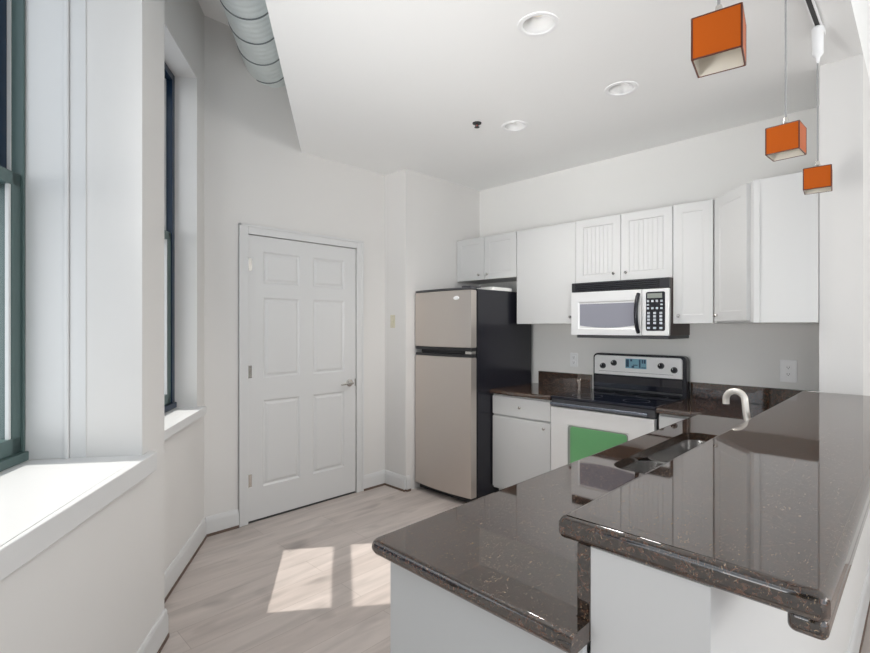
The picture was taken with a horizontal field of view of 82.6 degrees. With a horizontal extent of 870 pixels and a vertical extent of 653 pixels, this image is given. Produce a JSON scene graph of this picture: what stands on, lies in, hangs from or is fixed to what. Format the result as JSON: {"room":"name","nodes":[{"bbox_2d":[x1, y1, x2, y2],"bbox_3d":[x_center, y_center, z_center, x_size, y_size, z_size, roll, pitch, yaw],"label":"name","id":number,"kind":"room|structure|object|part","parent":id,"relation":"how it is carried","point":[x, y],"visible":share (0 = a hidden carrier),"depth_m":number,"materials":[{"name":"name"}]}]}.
{"room":"kitchen","nodes":[
{"label":"kitchen","id":0,"kind":"room"},
{"bbox_2d":[0,0,163,652],"bbox_3d":[-1.118,-0.334,0.248,0.535,3.450,3.910,0,0,-11],"label":"wall","id":1,"kind":"structure","parent":0,"point":[99,587],"depth_m":1.95,"materials":[{"name":"white paint"}]},
{"bbox_2d":[0,0,156,580],"bbox_3d":[-1.306,-0.522,1.366,0.545,2.214,1.312,0,0,-9],"label":"window","id":2,"kind":"structure","parent":1,"relation":"in","point":[42,500],"depth_m":1.90,"materials":[{"name":"grey"}]},
{"bbox_3d":[-1.530,-1.060,1.316,0.040,1.111,1.118,0,0,-11],"label":"sash","id":3,"kind":"part","parent":2,"relation":"part of","materials":[{"name":"grey"}]},
{"bbox_3d":[-1.486,-0.050,1.324,0.040,1.049,1.118,0,0,-11],"label":"sash","id":4,"kind":"part","parent":2,"relation":"part of","materials":[{"name":"grey"}]},
{"bbox_3d":[-1.502,-0.559,1.321,0.112,2.139,1.146,0,0,-11],"label":"frame","id":5,"kind":"part","parent":2,"relation":"part of","materials":[{"name":"grey"}]},
{"bbox_3d":[-1.306,0.548,1.366,0.545,0.074,1.312,0,0,-9],"label":"sill","id":6,"kind":"part","parent":2,"relation":"part of","materials":[{"name":"white paint"}]},
{"bbox_2d":[136,608,168,652],"bbox_3d":[-0.854,1.327,0.347,0.021,0.128,3.812,0,0,-11],"label":"baseboard","id":7,"kind":"structure","parent":1,"relation":"attached to","point":[158,635],"depth_m":2.10,"materials":[{"name":"white wood"}]},
{"bbox_2d":[164,0,203,571],"bbox_3d":[-1.597,-0.334,3.002,0.240,3.450,1.700,0,0,-11],"label":"wall","id":8,"kind":"structure","parent":0,"point":[183,19],"depth_m":3.10,"materials":[{"name":"white paint"}]},
{"bbox_2d":[164,61,206,440],"bbox_3d":[-1.497,-0.501,2.655,0.270,2.115,0.957,0,0,-11],"label":"window","id":9,"kind":"structure","parent":8,"relation":"in","point":[176,418],"depth_m":3.03,"materials":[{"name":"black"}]},
{"bbox_3d":[-1.563,-0.053,2.634,0.035,1.042,0.816,0,0,-11],"label":"sash","id":10,"kind":"part","parent":9,"relation":"part of","materials":[{"name":"grey metal"}]},
{"bbox_3d":[-1.576,-0.528,2.632,0.102,2.062,0.906,0,0,-11],"label":"frame","id":11,"kind":"part","parent":9,"relation":"part of","materials":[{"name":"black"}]},
{"bbox_3d":[-1.497,0.530,2.655,0.270,0.051,0.957,0,0,-11],"label":"sill","id":12,"kind":"part","parent":9,"relation":"part of","materials":[{"name":"white paint"}]},
{"bbox_2d":[164,518,206,603],"bbox_3d":[-1.414,1.327,2.730,0.021,0.128,1.082,0,0,-11],"label":"baseboard","id":13,"kind":"structure","parent":8,"relation":"attached to","point":[177,568],"depth_m":2.80,"materials":[{"name":"white wood"}]},
{"bbox_2d":[198,0,228,25],"bbox_3d":[0.380,-2.109,1.277,7.219,0.100,5.418,0,0,45],"label":"ceiling","id":14,"kind":"structure","parent":0,"point":[213,9],"depth_m":3.23,"materials":[{"name":"paint"}]},
{"bbox_2d":[220,0,285,87],"bbox_3d":[-0.876,-1.897,1.778,0.315,0.315,4.010,0,0,-11],"label":"ventilation duct","id":15,"kind":"object","parent":14,"relation":"hanging from","point":[249,22],"visible":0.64,"depth_m":3.03,"materials":[{"name":"metal"}]},
{"bbox_2d":[204,15,384,517],"bbox_3d":[-1.141,-0.334,3.779,0.160,3.450,2.027,0,0,45],"label":"wall","id":16,"kind":"structure","parent":0,"point":[257,172],"depth_m":3.49,"materials":[{"name":"white paint"}]},
{"bbox_2d":[205,509,238,536],"bbox_3d":[-1.438,1.327,3.352,0.021,0.128,0.220,0,0,45],"label":"baseboard","id":17,"kind":"structure","parent":16,"relation":"attached to","point":[228,520],"depth_m":3.35,"materials":[{"name":"white wood"}]},
{"bbox_2d":[238,223,363,526],"bbox_3d":[-1.013,0.336,3.841,0.171,2.110,1.067,0,0,45],"label":"door","id":18,"kind":"structure","parent":16,"relation":"in","point":[301,304],"depth_m":3.76,"materials":[{"name":"white wood"}]},
{"bbox_3d":[-0.716,0.466,4.057,0.055,0.062,0.137,0,0,45],"label":"lever handle","id":19,"kind":"part","parent":18,"relation":"part of","materials":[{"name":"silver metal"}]},
{"bbox_2d":[364,470,410,491],"bbox_3d":[-0.407,1.327,4.197,0.295,0.128,0.289,0,0,45],"label":"baseboard","id":20,"kind":"structure","parent":16,"relation":"attached to","point":[384,477],"depth_m":4.25,"materials":[{"name":"white wood"}]},
{"bbox_2d":[385,169,479,489],"bbox_3d":[-0.002,-0.334,4.705,0.392,3.450,1.093,0,0,45],"label":"wall","id":21,"kind":"structure","parent":0,"point":[426,216],"depth_m":4.31,"materials":[{"name":"white paint"}]},
{"bbox_2d":[390,315,394,327],"bbox_3d":[-0.370,-0.044,4.290,0.060,0.112,0.014,0,0,45],"label":"light switch","id":22,"kind":"object","parent":21,"relation":"attached to","point":[392,317],"visible":1,"depth_m":4.29,"materials":[{"name":"beige plastic"}]},
{"bbox_2d":[160,485,869,652],"bbox_3d":[-0.220,1.421,0.673,7.219,0.060,7.120,0,0,45],"label":"floor","id":23,"kind":"structure","parent":0,"point":[310,579],"depth_m":2.70,"materials":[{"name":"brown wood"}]},
{"bbox_2d":[415,285,530,501],"bbox_3d":[0.336,0.537,4.304,0.627,1.708,0.846,0,0,45],"label":"refrigerator","id":24,"kind":"object","parent":23,"relation":"on","point":[472,343],"visible":0.94,"depth_m":3.97,"materials":[{"name":"silver metal"}]},
{"bbox_3d":[0.069,0.785,4.035,0.627,1.088,0.088,0,0,45],"label":"fridge door","id":25,"kind":"part","parent":24,"relation":"part of","materials":[{"name":"silver metal"}]},
{"bbox_3d":[0.069,-0.059,4.035,0.627,0.451,0.088,0,0,45],"label":"freezer door","id":26,"kind":"part","parent":24,"relation":"part of","materials":[{"name":"silver metal"}]},
{"bbox_3d":[0.070,-0.295,4.037,0.627,0.020,0.084,0,0,45],"label":"trim","id":27,"kind":"part","parent":24,"relation":"part of","materials":[{"name":"grey plastic"}]},
{"bbox_3d":[0.098,1.356,4.065,0.607,0.046,0.040,0,0,45],"label":"kick plate","id":28,"kind":"part","parent":24,"relation":"part of","materials":[{"name":"black plastic"}]},
{"bbox_2d":[477,287,511,291],"bbox_3d":[0.498,-0.308,4.147,0.165,0.026,0.260,0,0,45],"label":"booklet","id":29,"kind":"object","parent":24,"relation":"on","point":[486,288],"visible":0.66,"depth_m":4.06,"materials":[{"name":"white paper"}]},
{"bbox_2d":[390,457,650,652],"bbox_3d":[0.903,0.964,1.867,0.533,0.852,2.395,0,0,45],"label":"base cabinet","id":30,"kind":"object","parent":23,"relation":"on","point":[425,617],"visible":0.04,"depth_m":1.06,"materials":[{"name":"grey wood"}]},
{"bbox_2d":[372,382,818,652],"bbox_3d":[1.015,0.455,2.148,0.775,0.162,3.042,0,0,45],"label":"countertop","id":31,"kind":"structure","parent":30,"relation":"on","point":[503,552],"depth_m":1.17,"materials":[{"name":"brown stone"}]},
{"bbox_2d":[622,440,705,473],"bbox_3d":[1.018,0.627,1.974,0.307,0.180,0.852,0,0,45],"label":"sink","id":32,"kind":"object","parent":31,"relation":"in","point":[667,454],"visible":0.09,"depth_m":2.14,"materials":[{"name":"silver metal"}]},
{"bbox_3d":[0.833,0.612,1.787,0.307,0.150,0.326,0,0,45],"label":"bowl","id":33,"kind":"part","parent":32,"relation":"part of","materials":[{"name":"silver metal"}]},
{"bbox_3d":[1.133,0.627,2.089,0.307,0.180,0.526,0,0,45],"label":"bowl","id":34,"kind":"part","parent":32,"relation":"part of","materials":[{"name":"silver metal"}]},
{"bbox_2d":[723,388,750,421],"bbox_3d":[1.233,0.375,1.987,0.118,0.253,0.100,0,0,10],"label":"faucet","id":35,"kind":"object","parent":31,"relation":"on","point":[726,396],"visible":0.56,"depth_m":1.97,"materials":[{"name":"silver metal"}]},
{"bbox_2d":[493,394,553,489],"bbox_3d":[0.859,0.966,3.995,0.542,0.849,0.639,0,0,45],"label":"base cabinet","id":36,"kind":"object","parent":23,"relation":"on","point":[521,425],"visible":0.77,"depth_m":3.79,"materials":[{"name":"grey wood"}]},
{"bbox_3d":[0.656,0.622,3.791,0.532,0.148,0.019,0,0,45],"label":"drawer","id":37,"kind":"part","parent":36,"relation":"part of","materials":[{"name":"grey wood"}]},
{"bbox_2d":[490,371,591,400],"bbox_3d":[0.860,0.464,3.992,0.545,0.145,0.644,0,0,45],"label":"countertop","id":38,"kind":"structure","parent":36,"relation":"on","point":[549,383],"depth_m":4.06,"materials":[{"name":"brown stone"}]},
{"bbox_2d":[550,353,689,469],"bbox_3d":[1.292,0.799,3.508,0.744,1.182,0.672,0,0,45],"label":"range","id":39,"kind":"object","parent":23,"relation":"on","point":[626,395],"visible":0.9,"depth_m":3.47,"materials":[{"name":"white metal"}]},
{"bbox_3d":[1.078,0.545,3.296,0.676,0.024,0.070,0,0,45],"label":"handle","id":40,"kind":"part","parent":39,"relation":"part of","materials":[{"name":"silver metal"}]},
{"bbox_3d":[1.109,0.861,3.326,0.728,0.570,0.042,0,0,45],"label":"oven door","id":41,"kind":"part","parent":39,"relation":"part of","materials":[{"name":"silver metal"}]},
{"bbox_2d":[551,388,685,409],"bbox_3d":[1.304,0.508,3.523,0.740,0.021,0.590,0,0,45],"label":"cooktop","id":42,"kind":"object","parent":39,"relation":"in","point":[612,398],"depth_m":3.45,"materials":[{"name":"black glass"}]},
{"bbox_3d":[1.490,0.479,3.680,0.654,0.013,0.020,0,0,45],"label":"ledge trim","id":43,"kind":"part","parent":39,"relation":"part of","materials":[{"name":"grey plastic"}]},
{"bbox_3d":[1.496,0.426,3.687,0.654,0.094,0.006,0,0,45],"label":"panel","id":44,"kind":"part","parent":39,"relation":"part of","materials":[{"name":"black glass"}]},
{"bbox_3d":[1.495,0.296,3.685,0.654,0.146,0.011,0,0,45],"label":"control panel","id":45,"kind":"part","parent":39,"relation":"part of","materials":[{"name":"silver metal"}]},
{"bbox_3d":[1.610,0.283,3.540,0.045,0.044,0.033,0,0,45],"label":"knob","id":46,"kind":"part","parent":39,"relation":"part of","materials":[{"name":"black plastic"}]},
{"bbox_3d":[1.674,0.308,3.477,0.045,0.044,0.033,0,0,45],"label":"knob","id":47,"kind":"part","parent":39,"relation":"part of","materials":[{"name":"black plastic"}]},
{"bbox_2d":[659,414,689,428],"bbox_3d":[1.677,0.966,3.182,0.256,0.849,0.639,0,0,45],"label":"base cabinet","id":48,"kind":"object","parent":23,"relation":"on","point":[665,420],"visible":0.05,"depth_m":3.02,"materials":[{"name":"grey wood"}]},
{"bbox_2d":[265,0,869,190],"bbox_3d":[-0.031,-1.695,2.534,3.190,0.728,4.015,0,0,45],"label":"ceiling","id":49,"kind":"structure","parent":0,"point":[383,87],"depth_m":2.63,"materials":[{"name":"paint"}]},
{"bbox_2d":[472,121,480,127],"bbox_3d":[0.275,-1.317,3.239,0.060,0.029,0.060,0,0,45],"label":"sprinkler","id":50,"kind":"object","parent":49,"relation":"attached to","point":[476,123],"visible":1,"depth_m":3.23,"materials":[{"name":"black metal"}]},
{"bbox_2d":[501,120,528,131],"bbox_3d":[0.531,-1.389,3.288,0.180,0.125,0.180,0,0,45],"label":"recessed light","id":51,"kind":"object","parent":49,"relation":"in","point":[517,125],"visible":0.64,"depth_m":3.34,"materials":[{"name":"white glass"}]},
{"bbox_2d":[517,11,558,36],"bbox_3d":[0.454,-1.389,2.182,0.180,0.125,0.180,0,0,45],"label":"recessed light","id":52,"kind":"object","parent":49,"relation":"in","point":[536,24],"visible":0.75,"depth_m":2.23,"materials":[{"name":"white plastic"}]},
{"bbox_2d":[605,81,638,96],"bbox_3d":[1.044,-1.389,2.773,0.180,0.125,0.180,0,0,45],"label":"recessed light","id":53,"kind":"object","parent":49,"relation":"in","point":[623,88],"visible":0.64,"depth_m":2.82,"materials":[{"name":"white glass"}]},
{"bbox_2d":[803,0,825,36],"bbox_3d":[1.027,-1.320,1.514,0.032,0.022,2.070,0,0,45],"label":"track rail","id":54,"kind":"object","parent":49,"relation":"attached to","point":[811,6],"visible":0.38,"depth_m":2.08,"materials":[{"name":"white plastic"}]},
{"bbox_2d":[691,0,745,77],"bbox_3d":[0.640,-0.951,1.117,0.099,0.716,0.099,0,0,36],"label":"pendant light","id":55,"kind":"object","parent":54,"relation":"hanging from","point":[718,37],"visible":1,"depth_m":1.09,"materials":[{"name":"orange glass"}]},
{"bbox_2d":[694,48,743,75],"bbox_3d":[0.640,-0.638,1.117,0.091,0.087,0.091,0,0,36],"label":"diffuser","id":56,"kind":"object","parent":55,"relation":"attached to","point":[707,61],"depth_m":1.15,"materials":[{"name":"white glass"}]},
{"bbox_2d":[765,0,806,161],"bbox_3d":[1.215,-0.951,1.715,0.099,0.716,0.099,0,0,-42],"label":"pendant light","id":57,"kind":"object","parent":54,"relation":"hanging from","point":[786,140],"visible":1,"depth_m":1.70,"materials":[{"name":"orange glass"}]},
{"bbox_2d":[767,149,803,160],"bbox_3d":[1.215,-0.638,1.715,0.091,0.087,0.091,0,0,-42],"label":"diffuser","id":58,"kind":"object","parent":57,"relation":"attached to","point":[773,154],"depth_m":1.74,"materials":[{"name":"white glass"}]},
{"bbox_3d":[1.215,-0.641,1.715,0.102,0.094,0.102,0,0,45],"label":"lamp shade","id":59,"kind":"part","parent":57,"relation":"part of","materials":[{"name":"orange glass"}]},
{"bbox_3d":[1.215,-0.640,1.715,0.099,0.095,0.099,0,0,-42],"label":"edge trim","id":60,"kind":"part","parent":57,"relation":"part of","materials":[{"name":"brown"}]},
{"bbox_3d":[1.215,-0.940,1.715,0.006,0.443,0.006,0,0,45],"label":"cord","id":61,"kind":"part","parent":57,"relation":"part of","materials":[{"name":"grey plastic"}]},
{"bbox_2d":[803,25,832,194],"bbox_3d":[1.672,-0.951,2.163,0.099,0.716,0.099,0,0,40],"label":"pendant light","id":62,"kind":"object","parent":54,"relation":"hanging from","point":[818,178],"visible":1,"depth_m":2.15,"materials":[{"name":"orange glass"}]},
{"bbox_3d":[1.672,-0.641,2.163,0.098,0.094,0.098,0,0,40],"label":"lamp shade","id":63,"kind":"part","parent":62,"relation":"part of","materials":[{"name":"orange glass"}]},
{"bbox_2d":[804,187,830,193],"bbox_3d":[1.672,-0.638,2.163,0.091,0.087,0.091,0,0,40],"label":"diffuser","id":64,"kind":"object","parent":62,"relation":"attached to","point":[807,190],"depth_m":2.19,"materials":[{"name":"white glass"}]},
{"bbox_3d":[1.672,-0.640,2.163,0.099,0.095,0.099,0,0,40],"label":"edge trim","id":65,"kind":"part","parent":62,"relation":"part of","materials":[{"name":"brown"}]},
{"bbox_3d":[1.672,-0.940,2.163,0.006,0.443,0.006,0,0,45],"label":"cord","id":66,"kind":"part","parent":62,"relation":"part of","materials":[{"name":"grey plastic"}]},
{"bbox_2d":[480,107,818,397],"bbox_3d":[2.470,-0.334,2.935,6.390,3.450,0.120,0,0,45],"label":"wall","id":67,"kind":"structure","parent":0,"point":[713,165],"depth_m":3.56,"materials":[{"name":"paint"}]},
{"bbox_2d":[457,231,516,283],"bbox_3d":[0.553,-0.608,4.501,0.672,0.382,0.356,0,0,45],"label":"upper cabinet","id":68,"kind":"object","parent":67,"relation":"attached to","point":[493,258],"visible":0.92,"depth_m":4.38,"materials":[{"name":"grey wood"}]},
{"bbox_3d":[0.328,-0.608,4.519,0.325,0.381,0.020,0,0,45],"label":"door","id":69,"kind":"part","parent":68,"relation":"part of","materials":[{"name":"grey wood"}]},
{"bbox_3d":[0.567,-0.608,4.282,0.341,0.381,0.020,0,0,45],"label":"door","id":70,"kind":"part","parent":68,"relation":"part of","materials":[{"name":"grey wood"}]},
{"bbox_2d":[517,222,575,323],"bbox_3d":[0.987,-0.409,4.071,0.546,0.779,0.356,0,0,45],"label":"upper cabinet","id":71,"kind":"object","parent":67,"relation":"attached to","point":[546,256],"visible":0.71,"depth_m":3.95,"materials":[{"name":"grey wood"}]},
{"bbox_2d":[538,371,591,387],"bbox_3d":[1.095,0.446,4.197,0.500,0.110,0.021,0,0,45],"label":"backsplash","id":72,"kind":"structure","parent":67,"relation":"attached to","point":[544,377],"depth_m":4.18,"materials":[{"name":"brown stone"}]},
{"bbox_2d":[570,353,577,366],"bbox_3d":[1.162,0.279,4.143,0.070,0.115,0.009,0,0,45],"label":"wall outlet","id":73,"kind":"object","parent":67,"relation":"attached to","point":[573,356],"visible":1,"depth_m":4.14,"materials":[{"name":"white plastic"}]},
{"bbox_2d":[576,206,672,282],"bbox_3d":[1.431,-0.562,3.629,0.702,0.474,0.356,0,0,45],"label":"upper cabinet","id":74,"kind":"object","parent":67,"relation":"attached to","point":[639,244],"visible":0.94,"depth_m":3.49,"materials":[{"name":"grey wood"}]},
{"bbox_3d":[1.203,-0.561,3.650,0.347,0.473,0.020,0,0,45],"label":"door","id":75,"kind":"part","parent":74,"relation":"part of","materials":[{"name":"grey wood"}]},
{"bbox_2d":[571,277,689,338],"bbox_3d":[1.395,-0.120,3.593,0.702,0.406,0.456,0,0,45],"label":"microwave","id":76,"kind":"object","parent":74,"relation":"attached to","point":[635,308],"visible":1,"depth_m":3.43,"materials":[{"name":"white metal"}]},
{"bbox_3d":[1.220,-0.096,3.543,0.525,0.313,0.032,0,0,45],"label":"door","id":77,"kind":"part","parent":76,"relation":"part of","materials":[{"name":"silver metal"}]},
{"bbox_3d":[1.365,-0.090,3.347,0.026,0.278,0.065,0,0,45],"label":"handle","id":78,"kind":"part","parent":76,"relation":"part of","materials":[{"name":"black plastic"}]},
{"bbox_3d":[1.470,-0.096,3.295,0.176,0.313,0.032,0,0,45],"label":"control panel","id":79,"kind":"part","parent":76,"relation":"part of","materials":[{"name":"silver metal"}]},
{"bbox_3d":[1.452,-0.561,3.402,0.349,0.473,0.020,0,0,45],"label":"door","id":80,"kind":"part","parent":74,"relation":"part of","materials":[{"name":"grey wood"}]},
{"bbox_2d":[673,199,729,323],"bbox_3d":[1.771,-0.409,3.292,0.252,0.779,0.356,0,0,45],"label":"upper cabinet","id":81,"kind":"object","parent":67,"relation":"attached to","point":[694,222],"visible":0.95,"depth_m":3.18,"materials":[{"name":"grey wood"}]},
{"bbox_2d":[691,382,818,405],"bbox_3d":[2.071,0.446,3.228,0.749,0.110,0.021,0,0,45],"label":"backsplash","id":82,"kind":"structure","parent":67,"relation":"attached to","point":[711,391],"depth_m":3.24,"materials":[{"name":"brown stone"}]},
{"bbox_2d":[713,172,818,323],"bbox_3d":[1.960,-0.409,2.918,0.546,0.779,0.618,0,0,45],"label":"upper cabinet","id":83,"kind":"object","parent":67,"relation":"attached to","point":[767,229],"visible":0.98,"depth_m":2.66,"materials":[{"name":"grey wood"}]},
{"bbox_3d":[1.744,-0.413,2.913,0.020,0.759,0.347,0,0,3],"label":"door","id":84,"kind":"part","parent":83,"relation":"part of","materials":[{"name":"grey wood"}]},
{"bbox_2d":[780,360,796,382],"bbox_3d":[2.212,0.279,3.100,0.090,0.140,0.009,0,0,45],"label":"wall outlet","id":85,"kind":"object","parent":67,"relation":"attached to","point":[788,368],"visible":1,"depth_m":3.10,"materials":[{"name":"white plastic"}]},
{"bbox_2d":[591,54,869,652],"bbox_3d":[1.380,0.030,1.834,0.185,2.722,2.978,0,0,45],"label":"wall","id":86,"kind":"structure","parent":0,"point":[637,607],"depth_m":2.39,"materials":[{"name":"white paint"}]},
{"bbox_2d":[559,391,869,639],"bbox_3d":[1.198,0.366,1.596,0.379,0.064,2.403,0,0,45],"label":"countertop","id":87,"kind":"structure","parent":86,"relation":"on","point":[772,509],"depth_m":0.89,"materials":[{"name":"brown stone"}]},
{"bbox_2d":[847,560,869,652],"bbox_3d":[1.378,1.327,1.809,0.196,0.128,2.981,0,0,45],"label":"baseboard","id":88,"kind":"structure","parent":86,"relation":"attached to","point":[859,627],"depth_m":2.21,"materials":[{"name":"white wood"}]}
]}

